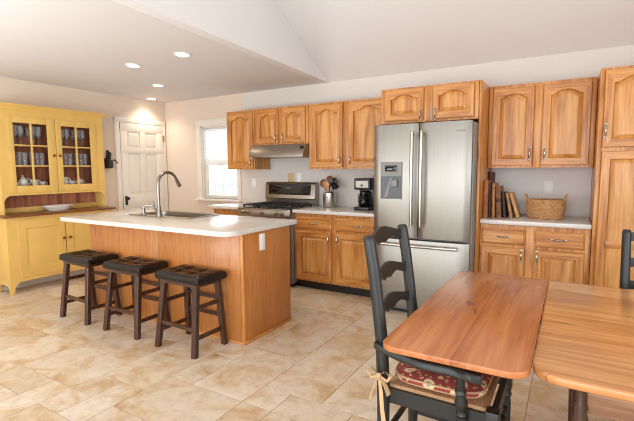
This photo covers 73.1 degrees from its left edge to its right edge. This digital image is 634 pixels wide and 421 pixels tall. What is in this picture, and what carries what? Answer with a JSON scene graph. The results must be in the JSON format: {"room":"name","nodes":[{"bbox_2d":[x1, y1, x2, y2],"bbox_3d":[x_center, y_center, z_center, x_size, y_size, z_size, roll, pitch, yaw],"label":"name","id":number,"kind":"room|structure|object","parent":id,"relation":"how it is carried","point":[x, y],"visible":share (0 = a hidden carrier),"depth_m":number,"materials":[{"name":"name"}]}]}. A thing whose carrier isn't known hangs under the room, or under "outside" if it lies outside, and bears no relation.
{"room":"kitchen","nodes":[
{"label":"kitchen","id":0,"kind":"room"},
{"bbox_2d":[0,77,168,210],"bbox_3d":[-4.247,-0.185,3.839,0.120,2.422,7.340,3,6,30],"label":"wall","id":1,"kind":"structure","parent":0,"point":[15,91],"depth_m":5.80,"materials":[{"name":"beige paint"}]},
{"bbox_2d":[2,269,84,290],"bbox_3d":[-4.436,1.016,3.488,0.014,0.100,6.340,3,6,30],"label":"baseboard","id":2,"kind":"structure","parent":1,"relation":"attached to","point":[81,271],"depth_m":5.27,"materials":[{"name":"beige paint"}]},
{"bbox_2d":[104,150,117,167],"bbox_3d":[-2.853,-0.712,5.943,0.100,0.250,0.162,3,6,30],"label":"mill","id":3,"kind":"object","parent":1,"relation":"attached to","point":[108,162],"visible":1,"depth_m":5.89,"materials":[{"name":"black metal"}]},
{"bbox_2d":[113,116,167,210],"bbox_3d":[-2.587,-0.300,6.446,0.088,2.130,0.875,3,6,30],"label":"door","id":4,"kind":"structure","parent":1,"relation":"in","point":[140,149],"depth_m":6.37,"materials":[{"name":"beige paint"}]},
{"bbox_2d":[0,0,319,102],"bbox_3d":[-2.800,-1.357,2.864,3.498,0.080,7.340,3,6,30],"label":"ceiling","id":5,"kind":"structure","parent":0,"point":[87,45],"depth_m":3.98,"materials":[{"name":"white paint"}]},
{"bbox_2d":[125,63,140,67],"bbox_3d":[-1.847,-1.455,4.301,0.152,0.012,0.152,3,6,30],"label":"recessed light","id":6,"kind":"object","parent":5,"relation":"in","point":[131,65],"visible":1,"depth_m":4.28,"materials":[{"name":"white plastic"}]},
{"bbox_2d":[152,84,163,86],"bbox_3d":[-1.975,-1.552,5.319,0.152,0.012,0.152,3,6,30],"label":"recessed light","id":7,"kind":"object","parent":5,"relation":"in","point":[155,85],"visible":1,"depth_m":5.30,"materials":[{"name":"white plastic"}]},
{"bbox_2d":[174,52,190,57],"bbox_3d":[-1.226,-1.421,3.904,0.152,0.012,0.152,3,6,30],"label":"recessed light","id":8,"kind":"object","parent":5,"relation":"in","point":[178,54],"visible":1,"depth_m":3.89,"materials":[{"name":"white plastic"}]},
{"bbox_2d":[164,93,243,213],"bbox_3d":[-1.722,-0.459,6.522,1.685,2.422,0.128,3,6,30],"label":"wall","id":9,"kind":"structure","parent":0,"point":[180,116],"depth_m":6.57,"materials":[{"name":"beige paint"}]},
{"bbox_2d":[203,126,227,164],"bbox_3d":[-1.411,-0.940,6.240,0.655,0.555,0.030,3,6,30],"label":"window shade","id":10,"kind":"object","parent":9,"relation":"attached to","point":[215,138],"visible":0.61,"depth_m":6.28,"materials":[{"name":"white fabric"}]},
{"bbox_2d":[195,118,241,201],"bbox_3d":[-1.426,-0.738,6.277,0.870,1.190,0.200,3,6,30],"label":"window","id":11,"kind":"structure","parent":9,"relation":"attached to","point":[203,176],"depth_m":6.38,"materials":[{"name":"beige paint"}]},
{"bbox_2d":[112,0,328,82],"bbox_3d":[-1.536,-2.147,1.953,0.100,1.814,7.222,2,6,27],"label":"wall","id":12,"kind":"structure","parent":0,"point":[259,29],"depth_m":3.70,"materials":[{"name":"white paint"}]},
{"bbox_2d":[0,277,615,420],"bbox_3d":[-0.958,1.219,1.946,7.785,0.050,7.400,3,6,30],"label":"floor","id":13,"kind":"structure","parent":0,"point":[313,366],"depth_m":2.96,"materials":[{"name":"tile"}]},
{"bbox_2d":[0,102,115,295],"bbox_3d":[-3.167,-0.167,5.219,0.335,2.108,1.326,3,6,30],"label":"hutch","id":14,"kind":"object","parent":13,"relation":"on","point":[33,237],"visible":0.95,"depth_m":5.07,"materials":[{"name":"yellow paint"}]},
{"bbox_2d":[17,175,31,185],"bbox_3d":[-3.406,-0.343,4.947,0.170,0.133,0.112,-3,6,-29],"label":"teapot","id":15,"kind":"object","parent":14,"relation":"on","point":[23,181],"visible":0.78,"depth_m":4.92,"materials":[{"name":"white ceramic"}]},
{"bbox_2d":[31,179,40,184],"bbox_3d":[-3.331,-0.330,5.069,0.084,0.083,0.083,-2,6,-15],"label":"jug","id":16,"kind":"object","parent":14,"relation":"on","point":[36,180],"visible":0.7,"depth_m":5.04,"materials":[{"name":"white ceramic"}]},
{"bbox_2d":[14,146,89,149],"bbox_3d":[-3.230,-0.764,5.197,0.169,0.018,1.170,3,6,30],"label":"shelf","id":17,"kind":"object","parent":14,"relation":"attached to","point":[15,147],"depth_m":5.14,"materials":[{"name":"yellow wood"}]},
{"bbox_2d":[16,167,90,167],"bbox_3d":[-3.228,-0.532,5.219,0.169,0.018,1.170,3,6,30],"label":"shelf","id":18,"kind":"object","parent":14,"relation":"attached to","point":[16,167],"depth_m":5.12,"materials":[{"name":"yellow wood"}]},
{"bbox_2d":[41,204,74,210],"bbox_3d":[-3.171,-0.036,5.249,0.237,0.064,0.382,3,6,30],"label":"oval platter","id":19,"kind":"object","parent":14,"relation":"on","point":[57,207],"visible":0.99,"depth_m":5.19,"materials":[{"name":"white ceramic"}]},
{"bbox_2d":[64,177,70,183],"bbox_3d":[-3.157,-0.372,5.361,0.110,0.109,0.109,-2,6,-15],"label":"jug","id":20,"kind":"object","parent":14,"relation":"on","point":[66,181],"visible":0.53,"depth_m":5.33,"materials":[{"name":"white ceramic"}]},
{"bbox_2d":[59,249,121,325],"bbox_3d":[-2.132,0.698,4.024,0.484,0.603,0.350,3,6,31],"label":"bar stool","id":21,"kind":"object","parent":13,"relation":"on","point":[87,258],"visible":0.98,"depth_m":3.96,"materials":[{"name":"brown wood"}]},
{"bbox_2d":[103,256,169,339],"bbox_3d":[-1.555,0.726,3.689,0.484,0.603,0.350,3,6,30],"label":"bar stool","id":22,"kind":"object","parent":13,"relation":"on","point":[136,267],"visible":0.95,"depth_m":3.61,"materials":[{"name":"brown wood"}]},
{"bbox_2d":[89,224,291,344],"bbox_3d":[-1.244,0.548,4.104,1.993,0.875,0.698,3,6,30],"label":"kitchen island","id":23,"kind":"object","parent":13,"relation":"on","point":[256,286],"visible":0.59,"depth_m":3.60,"materials":[{"name":"brown wood"}]},
{"bbox_2d":[60,209,296,236],"bbox_3d":[-1.396,0.091,4.091,2.288,0.038,0.927,3,6,30],"label":"island countertop","id":24,"kind":"structure","parent":23,"relation":"on","point":[217,225],"depth_m":3.75,"materials":[{"name":"white stone"}]},
{"bbox_2d":[142,205,152,214],"bbox_3d":[-1.704,-0.007,4.300,0.128,0.107,0.043,1,6,11],"label":"soap dispenser","id":25,"kind":"object","parent":24,"relation":"on","point":[143,207],"visible":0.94,"depth_m":4.29,"materials":[{"name":"silver metal"}]},
{"bbox_2d":[152,171,180,215],"bbox_3d":[-1.508,-0.177,4.303,0.117,0.442,0.318,3,6,30],"label":"faucet","id":26,"kind":"object","parent":24,"relation":"on","point":[159,211],"visible":1,"depth_m":4.18,"materials":[{"name":"silver metal"}]},
{"bbox_2d":[129,211,219,218],"bbox_3d":[-1.463,0.133,4.390,0.855,0.192,0.460,3,6,30],"label":"sink","id":27,"kind":"object","parent":24,"relation":"in","point":[166,214],"visible":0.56,"depth_m":4.51,"materials":[{"name":"silver metal"}]},
{"bbox_2d":[259,233,264,250],"bbox_3d":[-0.445,0.255,3.487,0.006,0.137,0.073,3,6,30],"label":"outlet plate","id":28,"kind":"object","parent":23,"relation":"attached to","point":[261,235],"depth_m":3.48,"materials":[{"name":"white plastic"}]},
{"bbox_2d":[155,264,227,359],"bbox_3d":[-0.976,0.757,3.332,0.484,0.603,0.350,3,6,32],"label":"bar stool","id":29,"kind":"object","parent":13,"relation":"on","point":[187,276],"visible":1,"depth_m":3.29,"materials":[{"name":"brown wood"}]},
{"bbox_2d":[214,208,237,215],"bbox_3d":[-1.002,0.392,5.707,0.455,0.875,0.654,3,6,30],"label":"base cabinet","id":30,"kind":"object","parent":13,"relation":"on","point":[216,211],"visible":0.04,"depth_m":5.43,"materials":[{"name":"brown wood"}]},
{"bbox_2d":[208,202,252,209],"bbox_3d":[-1.032,-0.065,5.684,0.528,0.038,0.634,3,6,30],"label":"countertop","id":31,"kind":"structure","parent":30,"relation":"on","point":[235,205],"depth_m":5.49,"materials":[{"name":"white stone"}]},
{"bbox_2d":[237,182,317,286],"bbox_3d":[-0.489,0.259,5.335,0.770,1.205,0.712,3,6,30],"label":"gas range","id":32,"kind":"object","parent":13,"relation":"on","point":[282,198],"visible":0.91,"depth_m":5.33,"materials":[{"name":"grey metal"}]},
{"bbox_2d":[238,206,312,210],"bbox_3d":[-0.481,-0.042,5.322,0.770,0.017,0.635,3,6,30],"label":"cooktop","id":33,"kind":"object","parent":32,"relation":"in","point":[245,208],"depth_m":5.09,"materials":[{"name":"silver metal"}]},
{"bbox_2d":[294,213,373,296],"bbox_3d":[0.350,0.461,4.912,1.092,0.875,0.654,3,6,30],"label":"base cabinet","id":34,"kind":"object","parent":13,"relation":"on","point":[330,255],"visible":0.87,"depth_m":4.69,"materials":[{"name":"brown wood"}]},
{"bbox_2d":[292,205,373,216],"bbox_3d":[0.348,0.005,4.872,1.096,0.038,0.634,3,6,30],"label":"countertop","id":35,"kind":"structure","parent":34,"relation":"on","point":[338,210],"depth_m":4.72,"materials":[{"name":"white stone"}]},
{"bbox_2d":[323,192,335,207],"bbox_3d":[0.148,-0.127,5.135,0.152,0.176,0.152,3,6,30],"label":"utensil crock","id":36,"kind":"object","parent":35,"relation":"on","point":[329,199],"visible":0.94,"depth_m":5.07,"materials":[{"name":"metal"}]},
{"bbox_2d":[323,181,329,192],"bbox_3d":[0.110,-0.200,5.098,0.096,0.307,0.038,1,6,14],"label":"wooden spatula","id":37,"kind":"object","parent":36,"relation":"in","point":[326,184],"visible":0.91,"depth_m":5.08,"materials":[{"name":"brown wood"}]},
{"bbox_2d":[331,183,338,192],"bbox_3d":[0.186,-0.188,5.088,0.160,0.286,0.072,3,6,30],"label":"ladle","id":38,"kind":"object","parent":36,"relation":"in","point":[333,185],"visible":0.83,"depth_m":5.04,"materials":[{"name":"black plastic"}]},
{"bbox_2d":[354,178,373,210],"bbox_3d":[0.547,-0.187,4.811,0.200,0.352,0.260,3,6,30],"label":"coffee maker","id":39,"kind":"object","parent":35,"relation":"on","point":[365,185],"visible":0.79,"depth_m":4.73,"materials":[{"name":"black plastic"}]},
{"bbox_2d":[374,120,478,311],"bbox_3d":[1.121,0.071,4.214,0.904,1.775,0.944,3,6,30],"label":"refrigerator","id":40,"kind":"object","parent":13,"relation":"on","point":[425,174],"visible":0.78,"depth_m":3.81,"materials":[{"name":"grey metal"}]},
{"bbox_2d":[363,224,512,420],"bbox_3d":[0.531,0.636,1.866,0.555,1.108,0.652,3,6,30],"label":"armchair","id":41,"kind":"object","parent":13,"relation":"on","point":[438,406],"visible":0.7,"depth_m":1.75,"materials":[{"name":"black paint"}]},
{"bbox_2d":[367,362,493,420],"bbox_3d":[0.527,0.747,1.879,0.457,0.238,0.528,3,6,30],"label":"cushion","id":42,"kind":"object","parent":41,"relation":"on","point":[410,375],"visible":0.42,"depth_m":1.73,"materials":[{"name":"red fabric"}]},
{"bbox_2d":[474,80,491,271],"bbox_3d":[1.599,-0.098,4.089,0.022,2.129,0.698,3,6,30],"label":"end panel","id":43,"kind":"object","parent":13,"relation":"on","point":[483,171],"visible":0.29,"depth_m":3.83,"materials":[{"name":"brown wood"}]},
{"bbox_2d":[383,271,633,420],"bbox_3d":[1.501,0.840,1.506,2.238,0.760,1.264,3,6,30],"label":"dining table","id":44,"kind":"object","parent":13,"relation":"on","point":[487,323],"visible":1,"depth_m":1.57,"materials":[{"name":"brown wood"}]},
{"bbox_2d":[479,223,590,323],"bbox_3d":[1.991,0.544,3.946,0.850,0.875,0.654,3,6,30],"label":"base cabinet","id":45,"kind":"object","parent":13,"relation":"on","point":[546,253],"visible":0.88,"depth_m":3.66,"materials":[{"name":"brown wood"}]},
{"bbox_2d":[480,214,591,228],"bbox_3d":[1.990,0.088,3.906,0.850,0.038,0.634,3,6,30],"label":"countertop","id":46,"kind":"structure","parent":45,"relation":"on","point":[573,222],"depth_m":3.70,"materials":[{"name":"white stone"}]},
{"bbox_2d":[482,180,491,217],"bbox_3d":[1.601,-0.114,4.021,0.042,0.345,0.234,3,6,30],"label":"book","id":47,"kind":"object","parent":46,"relation":"on","point":[486,182],"visible":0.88,"depth_m":3.92,"materials":[{"name":"leather"}]},
{"bbox_2d":[488,183,491,217],"bbox_3d":[1.638,-0.099,4.018,0.018,0.315,0.224,2,6,31],"label":"book","id":48,"kind":"object","parent":46,"relation":"on","point":[490,184],"visible":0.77,"depth_m":3.93,"materials":[{"name":"leather"}]},
{"bbox_2d":[491,182,497,217],"bbox_3d":[1.672,-0.101,4.021,0.028,0.318,0.224,1,6,31],"label":"book","id":49,"kind":"object","parent":46,"relation":"on","point":[493,210],"visible":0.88,"depth_m":3.93,"materials":[{"name":"leather"}]},
{"bbox_2d":[495,185,503,217],"bbox_3d":[1.707,-0.086,3.999,0.055,0.292,0.208,3,6,30],"label":"book","id":50,"kind":"object","parent":46,"relation":"on","point":[499,212],"visible":0.97,"depth_m":3.92,"materials":[{"name":"leather"}]},
{"bbox_2d":[501,191,508,217],"bbox_3d":[1.761,-0.059,4.007,0.046,0.236,0.204,3,6,30],"label":"book","id":51,"kind":"object","parent":46,"relation":"on","point":[504,202],"visible":0.98,"depth_m":3.92,"materials":[{"name":"leather"}]},
{"bbox_2d":[505,192,514,217],"bbox_3d":[1.802,-0.055,3.995,0.069,0.231,0.184,3,6,30],"label":"book","id":52,"kind":"object","parent":46,"relation":"on","point":[509,203],"visible":0.98,"depth_m":3.92,"materials":[{"name":"leather"}]},
{"bbox_2d":[509,192,520,217],"bbox_3d":[1.848,-0.056,3.991,0.096,0.233,0.184,3,6,30],"label":"book","id":53,"kind":"object","parent":46,"relation":"on","point":[512,194],"visible":1,"depth_m":3.92,"materials":[{"name":"leather"}]},
{"bbox_2d":[525,193,566,219],"bbox_3d":[2.070,-0.041,3.875,0.310,0.224,0.300,-1,6,-9],"label":"wicker basket","id":54,"kind":"object","parent":46,"relation":"on","point":[536,208],"visible":1,"depth_m":3.77,"materials":[{"name":"brown wicker"}]},
{"bbox_2d":[588,65,633,289],"bbox_3d":[2.749,-0.040,3.415,0.934,2.130,0.694,3,6,30],"label":"pantry cabinet","id":55,"kind":"object","parent":13,"relation":"on","point":[612,182],"visible":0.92,"depth_m":3.31,"materials":[{"name":"brown wood"}]},
{"bbox_2d":[619,229,633,288],"bbox_3d":[1.748,0.639,2.077,0.453,1.047,0.555,3,6,30],"label":"chair","id":56,"kind":"object","parent":13,"relation":"on","point":[627,261],"visible":0.31,"depth_m":2.31,"materials":[{"name":"black paint"}]},
{"bbox_2d":[242,45,633,216],"bbox_3d":[1.626,-0.299,4.544,6.100,2.442,0.140,3,6,30],"label":"wall","id":57,"kind":"structure","parent":0,"point":[582,64],"depth_m":4.42,"materials":[{"name":"white paint"}]},
{"bbox_2d":[226,110,269,169],"bbox_3d":[-0.925,-0.924,5.689,0.462,0.753,0.382,3,6,30],"label":"upper cabinet","id":58,"kind":"object","parent":57,"relation":"attached to","point":[240,124],"visible":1,"depth_m":5.55,"materials":[{"name":"brown wood"}]},
{"bbox_2d":[252,178,255,186],"bbox_3d":[-0.879,-0.386,5.928,0.070,0.125,0.008,3,6,30],"label":"wall plate","id":59,"kind":"object","parent":57,"relation":"attached to","point":[253,179],"visible":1,"depth_m":5.92,"materials":[{"name":"white plastic"}]},
{"bbox_2d":[249,144,308,158],"bbox_3d":[-0.395,-0.737,5.350,0.800,0.156,0.455,3,6,30],"label":"range hood","id":60,"kind":"object","parent":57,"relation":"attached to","point":[285,150],"visible":0.87,"depth_m":5.16,"materials":[{"name":"silver metal"}]},
{"bbox_2d":[254,105,308,145],"bbox_3d":[-0.378,-1.045,5.352,0.801,0.453,0.382,3,6,30],"label":"upper cabinet","id":61,"kind":"object","parent":57,"relation":"attached to","point":[289,124],"visible":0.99,"depth_m":5.20,"materials":[{"name":"brown wood"}]},
{"bbox_2d":[288,173,293,181],"bbox_3d":[-0.341,-0.430,5.601,0.095,0.125,0.014,3,6,30],"label":"wall plate","id":62,"kind":"object","parent":57,"relation":"attached to","point":[290,175],"visible":0.78,"depth_m":5.60,"materials":[{"name":"brown plastic"}]},
{"bbox_2d":[297,173,300,181],"bbox_3d":[-0.235,-0.424,5.539,0.070,0.125,0.014,3,6,30],"label":"wall plate","id":63,"kind":"object","parent":57,"relation":"attached to","point":[298,174],"visible":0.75,"depth_m":5.54,"materials":[{"name":"white plastic"}]},
{"bbox_2d":[243,158,373,205],"bbox_3d":[-0.034,-0.418,5.432,2.330,0.670,0.006,3,6,30],"label":"backsplash","id":64,"kind":"structure","parent":57,"relation":"attached to","point":[346,194],"depth_m":5.50,"materials":[{"name":"beige paint"}]},
{"bbox_2d":[308,97,381,168],"bbox_3d":[0.428,-0.855,4.893,1.059,0.753,0.382,3,6,30],"label":"upper cabinet","id":65,"kind":"object","parent":57,"relation":"attached to","point":[341,133],"visible":0.84,"depth_m":4.79,"materials":[{"name":"brown wood"}]},
{"bbox_2d":[381,80,479,124],"bbox_3d":[1.179,-1.011,4.214,0.900,0.329,0.754,3,6,30],"label":"upper cabinet","id":66,"kind":"object","parent":57,"relation":"attached to","point":[454,101],"visible":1,"depth_m":3.91,"materials":[{"name":"brown wood"}]},
{"bbox_2d":[492,167,591,214],"bbox_3d":[2.154,-0.194,4.157,0.854,0.442,0.006,3,6,30],"label":"backsplash","id":67,"kind":"structure","parent":57,"relation":"attached to","point":[575,182],"depth_m":4.08,"materials":[{"name":"white paint"}]},
{"bbox_2d":[487,77,597,167],"bbox_3d":[2.053,-0.773,3.937,0.847,0.753,0.382,3,6,30],"label":"upper cabinet","id":68,"kind":"object","parent":57,"relation":"attached to","point":[548,124],"visible":1,"depth_m":3.79,"materials":[{"name":"brown wood"}]},
{"bbox_2d":[544,181,552,193],"bbox_3d":[2.221,-0.222,4.105,0.075,0.125,0.008,3,6,30],"label":"wall plate","id":69,"kind":"object","parent":57,"relation":"attached to","point":[548,185],"visible":1,"depth_m":4.10,"materials":[{"name":"white plastic"}]},
{"bbox_2d":[546,183,550,191],"bbox_3d":[2.220,-0.222,4.103,0.034,0.080,0.003,3,6,30],"label":"socket","id":70,"kind":"object","parent":69,"relation":"attached to","point":[548,185],"depth_m":4.10,"materials":[{"name":"white plastic"}]},
{"bbox_2d":[275,0,633,81],"bbox_3d":[0.296,-2.105,0.870,4.825,1.914,7.200,3,6,30],"label":"ceiling","id":71,"kind":"structure","parent":0,"point":[346,39],"depth_m":4.00,"materials":[{"name":"white paint"}]},
{"bbox_2d":[489,172,495,182],"bbox_3d":[1.738,-0.173,4.260,0.032,0.415,0.204,3,6,30],"label":"book","id":72,"kind":"object","parent":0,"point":[491,174],"visible":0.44,"depth_m":4.17,"materials":[{"name":"paper"}]},
{"label":"outside","id":73,"kind":"structure","parent":0,"visible":0},
{"bbox_3d":[4.430,-0.090,20.676,17.000,0.100,29.400,3,6,30],"label":"snowy ground","id":74,"kind":"structure","parent":73,"visible":0},
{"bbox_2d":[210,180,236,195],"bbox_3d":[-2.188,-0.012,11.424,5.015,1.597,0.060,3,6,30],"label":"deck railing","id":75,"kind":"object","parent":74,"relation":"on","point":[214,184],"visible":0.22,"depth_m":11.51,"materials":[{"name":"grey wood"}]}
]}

